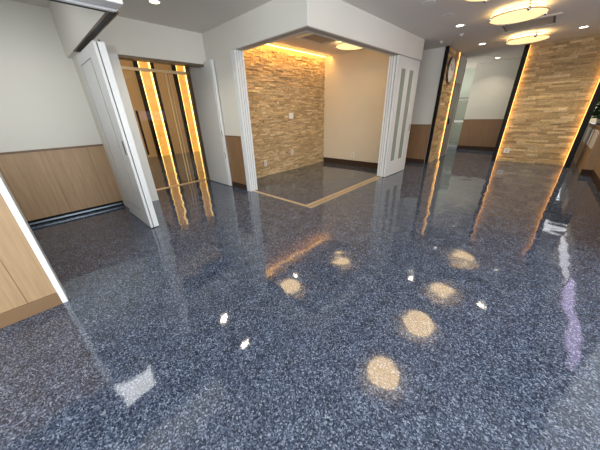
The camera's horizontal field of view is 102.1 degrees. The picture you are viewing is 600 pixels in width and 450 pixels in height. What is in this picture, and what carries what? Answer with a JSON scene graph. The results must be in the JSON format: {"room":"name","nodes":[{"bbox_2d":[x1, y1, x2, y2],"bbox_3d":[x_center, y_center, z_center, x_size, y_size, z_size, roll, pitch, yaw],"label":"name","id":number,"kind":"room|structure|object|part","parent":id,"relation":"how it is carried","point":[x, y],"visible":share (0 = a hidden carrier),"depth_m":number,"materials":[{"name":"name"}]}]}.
{"room":"lobby","nodes":[
{"label":"lobby","id":0,"kind":"room"},
{"bbox_2d":[0,193,55,313],"bbox_3d":[-2.867,0.602,0.816,0.120,0.985,2.810,20,32,39],"label":"wall","id":1,"kind":"structure","parent":0,"point":[17,255],"depth_m":1.68,"materials":[{"name":"brown wood"}]},
{"bbox_2d":[0,260,27,302],"bbox_3d":[-2.823,0.570,0.757,0.002,0.880,2.478,20,32,39],"label":"trim","id":2,"kind":"structure","parent":1,"relation":"attached to","point":[0,260],"depth_m":1.68,"materials":[{"name":"brown"}]},
{"bbox_2d":[0,292,62,328],"bbox_3d":[-2.806,1.019,0.959,0.012,0.105,2.810,20,32,39],"label":"baseboard","id":3,"kind":"structure","parent":1,"relation":"attached to","point":[7,318],"depth_m":1.76,"materials":[{"name":"brown wood"}]},
{"bbox_2d":[0,173,67,302],"bbox_3d":[-1.910,0.136,1.745,0.145,1.000,0.035,20,32,39],"label":"trim","id":4,"kind":"structure","parent":1,"relation":"attached to","point":[5,191],"depth_m":1.68,"materials":[{"name":"white metal"}]},
{"bbox_2d":[0,0,101,152],"bbox_3d":[-4.312,-0.914,2.333,0.160,2.550,4.050,20,32,39],"label":"wall","id":5,"kind":"structure","parent":0,"point":[44,104],"depth_m":3.04,"materials":[{"name":"white paint"}]},
{"bbox_2d":[0,144,102,154],"bbox_3d":[-4.252,-0.589,2.394,0.025,0.025,3.800,20,32,39],"label":"trim","id":6,"kind":"structure","parent":5,"relation":"attached to","point":[60,148],"depth_m":3.25,"materials":[{"name":"brown wood"}]},
{"bbox_2d":[0,149,107,219],"bbox_3d":[-4.151,-0.223,2.663,0.002,0.870,3.154,20,32,39],"label":"trim","id":7,"kind":"structure","parent":5,"relation":"attached to","point":[87,149],"depth_m":3.33,"materials":[{"name":"brown wood"}]},
{"bbox_2d":[0,146,121,220],"bbox_3d":[-4.243,-0.184,2.584,0.015,0.870,3.800,20,32,39],"label":"wainscoting","id":8,"kind":"structure","parent":5,"relation":"attached to","point":[30,176],"depth_m":3.41,"materials":[{"name":"brown wood"}]},
{"bbox_2d":[27,200,123,225],"bbox_3d":[-4.225,0.242,2.776,0.028,0.075,3.800,20,32,39],"label":"baseboard","id":9,"kind":"structure","parent":5,"relation":"attached to","point":[121,201],"depth_m":3.60,"materials":[{"name":"black"}]},
{"bbox_2d":[49,1,127,206],"bbox_3d":[-2.164,-1.222,2.856,2.190,2.550,0.155,20,32,39],"label":"wall","id":10,"kind":"structure","parent":0,"point":[72,23],"depth_m":2.75,"materials":[{"name":"white paint"}]},
{"bbox_2d":[73,11,118,51],"bbox_3d":[-2.030,-1.833,2.353,1.650,0.006,0.050,20,32,39],"label":"trim","id":11,"kind":"structure","parent":10,"relation":"attached to","point":[109,16],"depth_m":2.18,"materials":[{"name":"grey metal"}]},
{"bbox_2d":[76,40,158,227],"bbox_3d":[-2.253,-0.994,3.031,0.920,1.975,0.102,20,32,39],"label":"sliding door","id":12,"kind":"structure","parent":10,"relation":"in","point":[93,60],"depth_m":2.81,"materials":[{"name":"white laminate"}]},
{"bbox_3d":[-2.347,-1.040,3.030,0.560,1.685,0.004,20,32,39],"label":"rail moulding","id":13,"kind":"part","parent":12,"relation":"part of","materials":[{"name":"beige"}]},
{"bbox_2d":[95,16,205,63],"bbox_3d":[-2.242,-2.741,3.636,0.160,0.440,1.640,20,32,39],"label":"wall","id":14,"kind":"structure","parent":0,"point":[131,37],"depth_m":3.58,"materials":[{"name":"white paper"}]},
{"bbox_2d":[106,45,158,200],"bbox_3d":[-2.851,-1.479,3.877,0.690,2.200,0.315,20,32,39],"label":"door frame","id":15,"kind":"structure","parent":14,"relation":"attached to","point":[114,60],"depth_m":3.66,"materials":[{"name":"white laminate"}]},
{"bbox_2d":[117,54,203,67],"bbox_3d":[-2.127,-2.578,3.837,0.165,0.030,1.325,20,32,39],"label":"trim","id":16,"kind":"structure","parent":14,"relation":"attached to","point":[124,57],"depth_m":3.73,"materials":[{"name":"brown metal"}]},
{"bbox_2d":[121,59,231,189],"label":"sliding door","id":17,"kind":"structure","parent":14,"relation":"in","point":[202,81],"depth_m":4.62,"materials":[{"name":"white laminate"}]},
{"bbox_3d":[-2.595,-2.701,4.235,0.035,0.045,1.350,20,32,39],"label":"rail","id":18,"kind":"part","parent":17,"relation":"part of","materials":[{"name":"gold metal"}]},
{"bbox_3d":[-2.536,-0.847,5.088,0.020,0.010,1.350,20,32,39],"label":"rail","id":19,"kind":"part","parent":17,"relation":"part of","materials":[{"name":"gold metal"}]},
{"bbox_3d":[-2.056,-1.990,4.993,0.100,2.150,0.047,20,32,39],"label":"frame post","id":20,"kind":"part","parent":17,"relation":"part of","materials":[{"name":"brown metal"}]},
{"bbox_2d":[119,60,188,157],"bbox_3d":[-5.333,-3.923,8.439,0.160,2.960,8.500,20,32,39],"label":"wall","id":21,"kind":"structure","parent":0,"point":[131,81],"depth_m":8.59,"materials":[{"name":"brown wood"}]},
{"bbox_2d":[185,20,240,180],"bbox_3d":[-1.540,-2.042,4.593,1.730,2.550,0.120,20,32,39],"label":"wall","id":22,"kind":"structure","parent":0,"point":[218,41],"depth_m":4.03,"materials":[{"name":"white paint"}]},
{"bbox_2d":[225,136,246,184],"bbox_3d":[-1.169,-1.197,4.528,0.555,0.850,0.015,20,32,39],"label":"wainscoting","id":23,"kind":"structure","parent":22,"relation":"attached to","point":[234,145],"depth_m":4.53,"materials":[{"name":"brown wood"}]},
{"bbox_2d":[232,181,246,189],"bbox_3d":[-1.158,-0.765,4.724,0.555,0.100,0.022,20,32,39],"label":"baseboard","id":24,"kind":"structure","parent":22,"relation":"attached to","point":[235,184],"depth_m":4.72,"materials":[{"name":"brown wood"}]},
{"bbox_2d":[230,49,257,191],"bbox_3d":[-0.931,-1.656,4.145,0.100,2.190,0.170,20,32,39],"label":"trim","id":25,"kind":"structure","parent":22,"relation":"attached to","point":[236,67],"depth_m":4.03,"materials":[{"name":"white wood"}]},
{"bbox_2d":[253,177,381,207],"bbox_3d":[0.428,-0.824,4.860,1.440,0.004,2.340,20,32,39],"label":"trim","id":26,"kind":"structure","parent":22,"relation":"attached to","point":[373,178],"depth_m":4.20,"materials":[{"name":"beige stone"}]},
{"bbox_2d":[243,47,324,177],"bbox_3d":[-0.360,-2.486,5.573,0.034,2.470,3.000,20,32,39],"label":"stone wall","id":27,"kind":"structure","parent":0,"point":[279,84],"depth_m":5.55,"materials":[{"name":"beige stone"}]},
{"bbox_2d":[258,45,323,60],"bbox_3d":[-0.374,-2.570,5.660,0.140,2.550,3.150,20,32,39],"label":"wall","id":28,"kind":"structure","parent":0,"point":[262,46],"depth_m":5.25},
{"bbox_2d":[0,147,599,449],"bbox_3d":[0.662,-1.353,6.069,13.500,0.060,16.200,20,32,39],"label":"floor","id":29,"kind":"structure","parent":0,"point":[451,301],"depth_m":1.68,"materials":[{"name":"grey stone"}]},
{"bbox_2d":[132,61,174,156],"bbox_3d":[-5.060,-3.955,8.491,0.160,2.960,0.560,20,32,39],"label":"column","id":30,"kind":"structure","parent":29,"relation":"on","point":[147,81],"depth_m":8.42,"materials":[{"name":"yellow"}]},
{"bbox_3d":[-5.219,-3.879,8.336,0.160,2.960,0.090,20,32,39],"label":"frame","id":31,"kind":"part","parent":30,"relation":"part of","materials":[{"name":"black"}]},
{"bbox_3d":[-4.901,-4.032,8.646,0.160,2.960,0.090,20,32,39],"label":"frame","id":32,"kind":"part","parent":30,"relation":"part of","materials":[{"name":"black"}]},
{"bbox_2d":[171,65,200,151],"bbox_3d":[-4.259,-4.341,9.274,0.160,2.960,0.530,20,32,39],"label":"column","id":33,"kind":"structure","parent":29,"relation":"on","point":[181,84],"depth_m":9.18,"materials":[{"name":"yellow"}]},
{"bbox_2d":[448,97,468,146],"bbox_3d":[5.699,-3.772,8.946,0.795,1.640,0.590,20,32,39],"label":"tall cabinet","id":34,"kind":"object","parent":29,"relation":"on","point":[463,101],"visible":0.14,"depth_m":8.64,"materials":[{"name":"grey"}]},
{"bbox_3d":[5.545,-3.377,8.912,0.720,0.720,0.022,20,32,39],"label":"door","id":35,"kind":"part","parent":34,"relation":"part of","materials":[{"name":"grey"}]},
{"bbox_3d":[5.524,-4.058,8.598,0.720,0.620,0.022,20,32,39],"label":"door","id":36,"kind":"part","parent":34,"relation":"part of","materials":[{"name":"grey"}]},
{"bbox_2d":[491,35,599,166],"bbox_3d":[5.720,-2.729,5.597,1.470,2.548,0.330,20,32,39],"label":"panel","id":37,"kind":"object","parent":29,"relation":"on","point":[555,95],"visible":1,"depth_m":5.50,"materials":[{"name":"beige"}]},
{"bbox_2d":[503,148,509,152],"bbox_3d":[5.349,-1.925,6.278,0.120,0.120,0.014,20,32,39],"label":"wall socket","id":38,"kind":"object","parent":37,"relation":"attached to","point":[506,150],"visible":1,"depth_m":6.27,"materials":[{"name":"white plastic"}]},
{"bbox_3d":[5.210,-2.912,6.028,0.085,2.548,0.330,20,32,39],"label":"frame","id":39,"kind":"part","parent":37,"relation":"part of","materials":[{"name":"black"}]},
{"bbox_3d":[6.226,-2.547,5.168,0.095,2.548,0.330,20,32,39],"label":"frame","id":40,"kind":"part","parent":37,"relation":"part of","materials":[{"name":"black"}]},
{"bbox_2d":[574,123,599,172],"bbox_3d":[6.529,-1.703,5.298,0.425,0.890,2.100,20,32,39],"label":"counter","id":41,"kind":"object","parent":29,"relation":"on","point":[587,156],"visible":0.88,"depth_m":5.00,"materials":[{"name":"brown wood"}]},
{"bbox_3d":[6.561,-2.043,5.521,0.015,0.320,0.900,20,32,39],"label":"inset panel","id":42,"kind":"part","parent":41,"relation":"part of","materials":[{"name":"white"}]},
{"bbox_3d":[5.902,-1.726,4.876,0.015,0.320,0.450,20,32,39],"label":"inset panel","id":43,"kind":"part","parent":41,"relation":"part of","materials":[{"name":"white"}]},
{"bbox_2d":[591,98,599,123],"bbox_3d":[6.972,-2.714,5.390,0.906,0.844,0.893,20,32,39],"label":"potted plant","id":44,"kind":"object","parent":41,"relation":"on","point":[596,114],"visible":0.5,"depth_m":5.53,"materials":[{"name":"green plant"}]},
{"bbox_2d":[11,0,599,68],"bbox_3d":[2.466,-3.067,3.380,8.400,0.100,16.200,20,32,39],"label":"ceiling","id":45,"kind":"structure","parent":0,"point":[427,22],"depth_m":3.60,"materials":[{"name":"paint"}]},
{"bbox_2d":[147,0,161,4],"bbox_3d":[-1.730,-2.649,2.884,0.156,0.006,0.156,20,32,39],"label":"recessed light","id":46,"kind":"object","parent":45,"relation":"in","point":[154,2],"visible":1,"depth_m":2.89,"materials":[{"name":"white laminate"}]},
{"bbox_2d":[266,44,324,57],"bbox_3d":[-0.371,-3.659,5.007,0.014,0.023,2.940,20,32,39],"label":"light strip","id":47,"kind":"object","parent":45,"relation":"attached to","point":[266,44],"visible":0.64,"depth_m":5.25,"materials":[{"name":"yellow"}]},
{"bbox_2d":[296,33,335,44],"bbox_3d":[0.448,-3.407,4.398,0.750,0.020,0.750,20,32,39],"label":"air conditioner","id":48,"kind":"object","parent":45,"relation":"attached to","point":[309,37],"visible":0.54,"depth_m":4.50,"materials":[{"name":"metal"}]},
{"bbox_2d":[304,34,332,42],"bbox_3d":[0.445,-3.406,4.394,0.550,0.010,0.540,20,32,39],"label":"grille","id":49,"kind":"object","parent":48,"relation":"attached to","point":[314,38],"depth_m":4.49,"materials":[{"name":"beige metal"}]},
{"bbox_2d":[335,42,360,50],"bbox_3d":[1.030,-3.514,4.704,0.668,0.108,0.668,20,32,39],"label":"ceiling lamp","id":50,"kind":"object","parent":45,"relation":"attached to","point":[344,46],"visible":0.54,"depth_m":4.74,"materials":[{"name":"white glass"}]},
{"bbox_2d":[423,0,435,4],"bbox_3d":[1.667,-2.868,3.130,0.156,0.006,0.156,20,32,39],"label":"recessed light","id":51,"kind":"object","parent":45,"relation":"in","point":[429,2],"visible":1,"depth_m":3.12,"materials":[{"name":"white plastic"}]},
{"bbox_2d":[442,14,453,17],"bbox_3d":[2.190,-3.095,3.588,0.156,0.006,0.156,20,32,39],"label":"recessed light","id":52,"kind":"object","parent":45,"relation":"in","point":[446,15],"visible":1,"depth_m":3.58,"materials":[{"name":"white plastic"}]},
{"bbox_2d":[465,0,486,2],"bbox_3d":[2.118,-2.584,2.612,0.668,0.108,0.668,20,32,39],"label":"ceiling lamp","id":53,"kind":"object","parent":45,"relation":"attached to","point":[483,1],"visible":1,"depth_m":2.87,"materials":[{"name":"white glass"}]},
{"bbox_2d":[488,0,549,25],"bbox_3d":[3.097,-3.000,3.448,0.668,0.108,0.668,20,32,39],"label":"ceiling lamp","id":54,"kind":"object","parent":45,"relation":"attached to","point":[524,12],"visible":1,"depth_m":3.35,"materials":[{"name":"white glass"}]},
{"bbox_3d":[3.098,-2.966,3.464,0.652,0.034,0.652,20,32,39],"label":"glass dish","id":55,"kind":"part","parent":54,"relation":"part of","materials":[{"name":"beige glass"}]},
{"bbox_2d":[505,30,550,45],"bbox_3d":[4.396,-3.613,4.692,0.668,0.108,0.668,20,32,39],"label":"ceiling lamp","id":56,"kind":"object","parent":45,"relation":"attached to","point":[536,36],"visible":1,"depth_m":4.59,"materials":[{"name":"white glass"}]},
{"bbox_3d":[4.397,-3.580,4.707,0.652,0.034,0.652,20,32,39],"label":"glass dish","id":57,"kind":"part","parent":56,"relation":"part of","materials":[{"name":"beige glass"}]},
{"bbox_2d":[496,12,562,33],"bbox_3d":[3.816,-3.352,4.052,0.800,0.020,0.700,20,32,39],"label":"air conditioner","id":58,"kind":"object","parent":45,"relation":"attached to","point":[556,18],"visible":0.98,"depth_m":4.02,"materials":[{"name":"metal"}]},
{"bbox_2d":[504,16,553,31],"bbox_3d":[3.812,-3.351,4.048,0.600,0.010,0.488,20,32,39],"label":"grille","id":59,"kind":"object","parent":58,"relation":"attached to","point":[548,20],"depth_m":4.03,"materials":[{"name":"beige metal"}]},
{"bbox_2d":[232,0,424,60],"bbox_3d":[0.742,-3.142,4.198,1.542,0.350,3.400,20,32,39],"label":"wall alcove header","id":60,"kind":"structure","parent":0,"point":[273,18],"depth_m":3.19,"materials":[{"name":"white paint"}]},
{"bbox_2d":[236,25,418,60],"bbox_3d":[0.712,-2.965,4.245,1.534,0.010,3.295,20,32,39],"label":"trim","id":61,"kind":"structure","parent":60,"relation":"attached to","point":[309,28],"depth_m":3.23,"materials":[{"name":"beige paint"}]},
{"bbox_2d":[323,49,389,162],"bbox_3d":[1.421,-2.800,6.039,2.190,2.550,0.230,20,32,39],"label":"wall","id":62,"kind":"structure","parent":0,"point":[355,82],"depth_m":5.91,"materials":[{"name":"beige paint"}]},
{"bbox_2d":[324,157,377,168],"bbox_3d":[1.433,-1.639,6.409,2.020,0.130,0.022,20,32,39],"label":"baseboard","id":63,"kind":"structure","parent":62,"relation":"attached to","point":[326,159],"depth_m":6.43,"materials":[{"name":"brown wood"}]},
{"bbox_2d":[377,55,419,176],"bbox_3d":[2.045,-2.185,5.086,0.188,2.175,0.995,21,33,40],"label":"sliding door","id":64,"kind":"structure","parent":62,"relation":"in","point":[402,76],"depth_m":4.90,"materials":[{"name":"white laminate"}]},
{"bbox_3d":[1.954,-2.152,4.884,0.010,1.690,0.200,21,33,40],"label":"frosted pane","id":65,"kind":"part","parent":64,"relation":"part of","materials":[{"name":"grey glass"}]},
{"bbox_3d":[2.210,-2.268,5.118,0.010,1.690,0.210,21,33,40],"label":"frosted pane","id":66,"kind":"part","parent":64,"relation":"part of","materials":[{"name":"grey glass"}]},
{"bbox_2d":[411,47,445,162],"bbox_3d":[2.360,-3.157,6.749,2.600,2.550,0.130,20,32,39],"label":"wall","id":67,"kind":"structure","parent":0,"point":[430,68],"depth_m":5.83,"materials":[{"name":"white paint"}]},
{"bbox_2d":[405,158,424,162],"bbox_3d":[2.373,-2.009,7.187,2.480,0.100,0.022,20,32,39],"label":"baseboard","id":68,"kind":"structure","parent":67,"relation":"attached to","point":[407,159],"depth_m":6.55,"materials":[{"name":"brown wood"}]},
{"bbox_2d":[406,125,430,159],"bbox_3d":[2.362,-2.437,6.992,2.480,0.840,0.015,20,32,39],"label":"wainscoting","id":69,"kind":"structure","parent":67,"relation":"attached to","point":[419,134],"depth_m":6.36,"materials":[{"name":"brown wood"}]},
{"bbox_2d":[445,55,466,153],"bbox_3d":[3.952,-3.162,6.654,0.160,2.550,1.900,20,32,39],"label":"wall","id":70,"kind":"structure","parent":0,"point":[463,59],"depth_m":6.68,"materials":[{"name":"grey paint"}]},
{"bbox_2d":[424,46,461,163],"bbox_3d":[3.645,-2.944,6.203,0.076,2.548,1.086,20,33,39],"label":"panel","id":71,"kind":"object","parent":70,"relation":"attached to","point":[445,92],"visible":0.91,"depth_m":6.15,"materials":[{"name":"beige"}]},
{"bbox_3d":[3.291,-2.778,5.867,0.070,2.548,0.055,20,32,39],"label":"frame","id":72,"kind":"part","parent":71,"relation":"part of","materials":[{"name":"black"}]},
{"bbox_3d":[4.000,-3.112,6.543,0.075,2.548,0.045,20,32,39],"label":"frame","id":73,"kind":"part","parent":71,"relation":"part of","materials":[{"name":"black"}]},
{"bbox_2d":[446,57,455,82],"bbox_3d":[3.591,-3.684,5.768,0.046,0.536,0.536,20,32,39],"label":"wall clock","id":74,"kind":"object","parent":71,"relation":"attached to","point":[452,62],"visible":1,"depth_m":5.72,"materials":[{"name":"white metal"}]},
{"bbox_2d":[440,84,459,156],"bbox_3d":[4.313,-2.959,6.990,0.060,1.880,0.500,20,32,39],"label":"door","id":75,"kind":"structure","parent":70,"relation":"in","point":[456,88],"depth_m":6.97,"materials":[{"name":"grey"}]},
{"bbox_2d":[445,83,459,152],"bbox_3d":[4.301,-2.982,6.991,0.030,1.920,0.580,20,32,39],"label":"trim","id":76,"kind":"structure","parent":70,"relation":"attached to","point":[455,83],"depth_m":7.06,"materials":[{"name":"beige"}]},
{"bbox_2d":[453,61,466,122],"bbox_3d":[4.645,-3.838,7.058,0.020,1.600,0.030,20,32,39],"label":"trim","id":77,"kind":"structure","parent":70,"relation":"attached to","point":[466,61],"depth_m":7.04,"materials":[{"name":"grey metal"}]},
{"bbox_2d":[459,68,475,96],"bbox_3d":[5.640,-4.418,9.264,1.630,2.550,0.150,20,32,39],"label":"wall","id":78,"kind":"structure","parent":0,"point":[469,73],"depth_m":8.56,"materials":[{"name":"grey paint"}]},
{"bbox_2d":[464,58,520,118],"bbox_3d":[7.373,-3.609,6.438,4.870,1.750,0.170,20,32,39],"label":"wall","id":79,"kind":"structure","parent":0,"point":[493,82],"depth_m":7.50,"materials":[{"name":"white paint"}]},
{"bbox_2d":[464,119,502,119],"bbox_3d":[6.480,-3.223,7.397,2.575,0.015,0.020,20,32,39],"label":"trim","id":80,"kind":"structure","parent":79,"relation":"attached to","point":[464,119],"depth_m":7.84,"materials":[{"name":"brown wood"}]},
{"bbox_2d":[594,158,599,177],"bbox_3d":[4.444,-0.725,3.245,0.120,0.950,4.070,20,32,39],"label":"wall","id":81,"kind":"structure","parent":0,"point":[597,167],"depth_m":4.56,"materials":[{"name":"brown wood"}]},
{"bbox_2d":[579,169,599,192],"bbox_3d":[4.353,-0.385,3.505,0.160,0.120,4.070,20,32,39],"label":"baseboard","id":82,"kind":"structure","parent":81,"relation":"attached to","point":[584,172],"depth_m":4.61,"materials":[{"name":"brown"}]},
{"bbox_3d":[-2.624,-1.214,0.421,0.210,0.500,3.800,20,32,39],"label":"wall nook header","id":83,"kind":"structure","parent":0,"visible":0},
{"bbox_2d":[49,0,106,11],"bbox_3d":[-2.700,-1.021,0.610,0.035,0.025,3.820,20,32,39],"label":"trim","id":84,"kind":"structure","parent":83,"relation":"attached to","point":[49,0],"depth_m":1.71,"materials":[{"name":"grey metal"}]},
{"bbox_2d":[58,0,122,11],"bbox_3d":[-2.615,-0.980,0.527,0.215,0.015,3.800,20,32,39],"label":"trim","id":85,"kind":"structure","parent":83,"relation":"attached to","point":[115,4],"depth_m":1.70,"materials":[{"name":"white metal"}]},
{"bbox_3d":[7.408,-2.452,6.971,4.870,0.800,0.170,20,32,39],"label":"wall","id":86,"kind":"structure","parent":0,"visible":0},
{"bbox_2d":[457,145,494,150],"bbox_3d":[6.502,-2.417,7.769,2.580,0.120,0.025,20,32,39],"label":"baseboard","id":87,"kind":"structure","parent":86,"relation":"attached to","point":[458,146],"depth_m":8.21,"materials":[{"name":"brown wood"}]},
{"bbox_2d":[458,120,502,146],"bbox_3d":[6.494,-2.844,7.574,2.575,0.820,0.015,20,32,39],"label":"wainscoting","id":88,"kind":"structure","parent":86,"relation":"attached to","point":[484,133],"depth_m":8.02,"materials":[{"name":"brown wood"}]}
]}

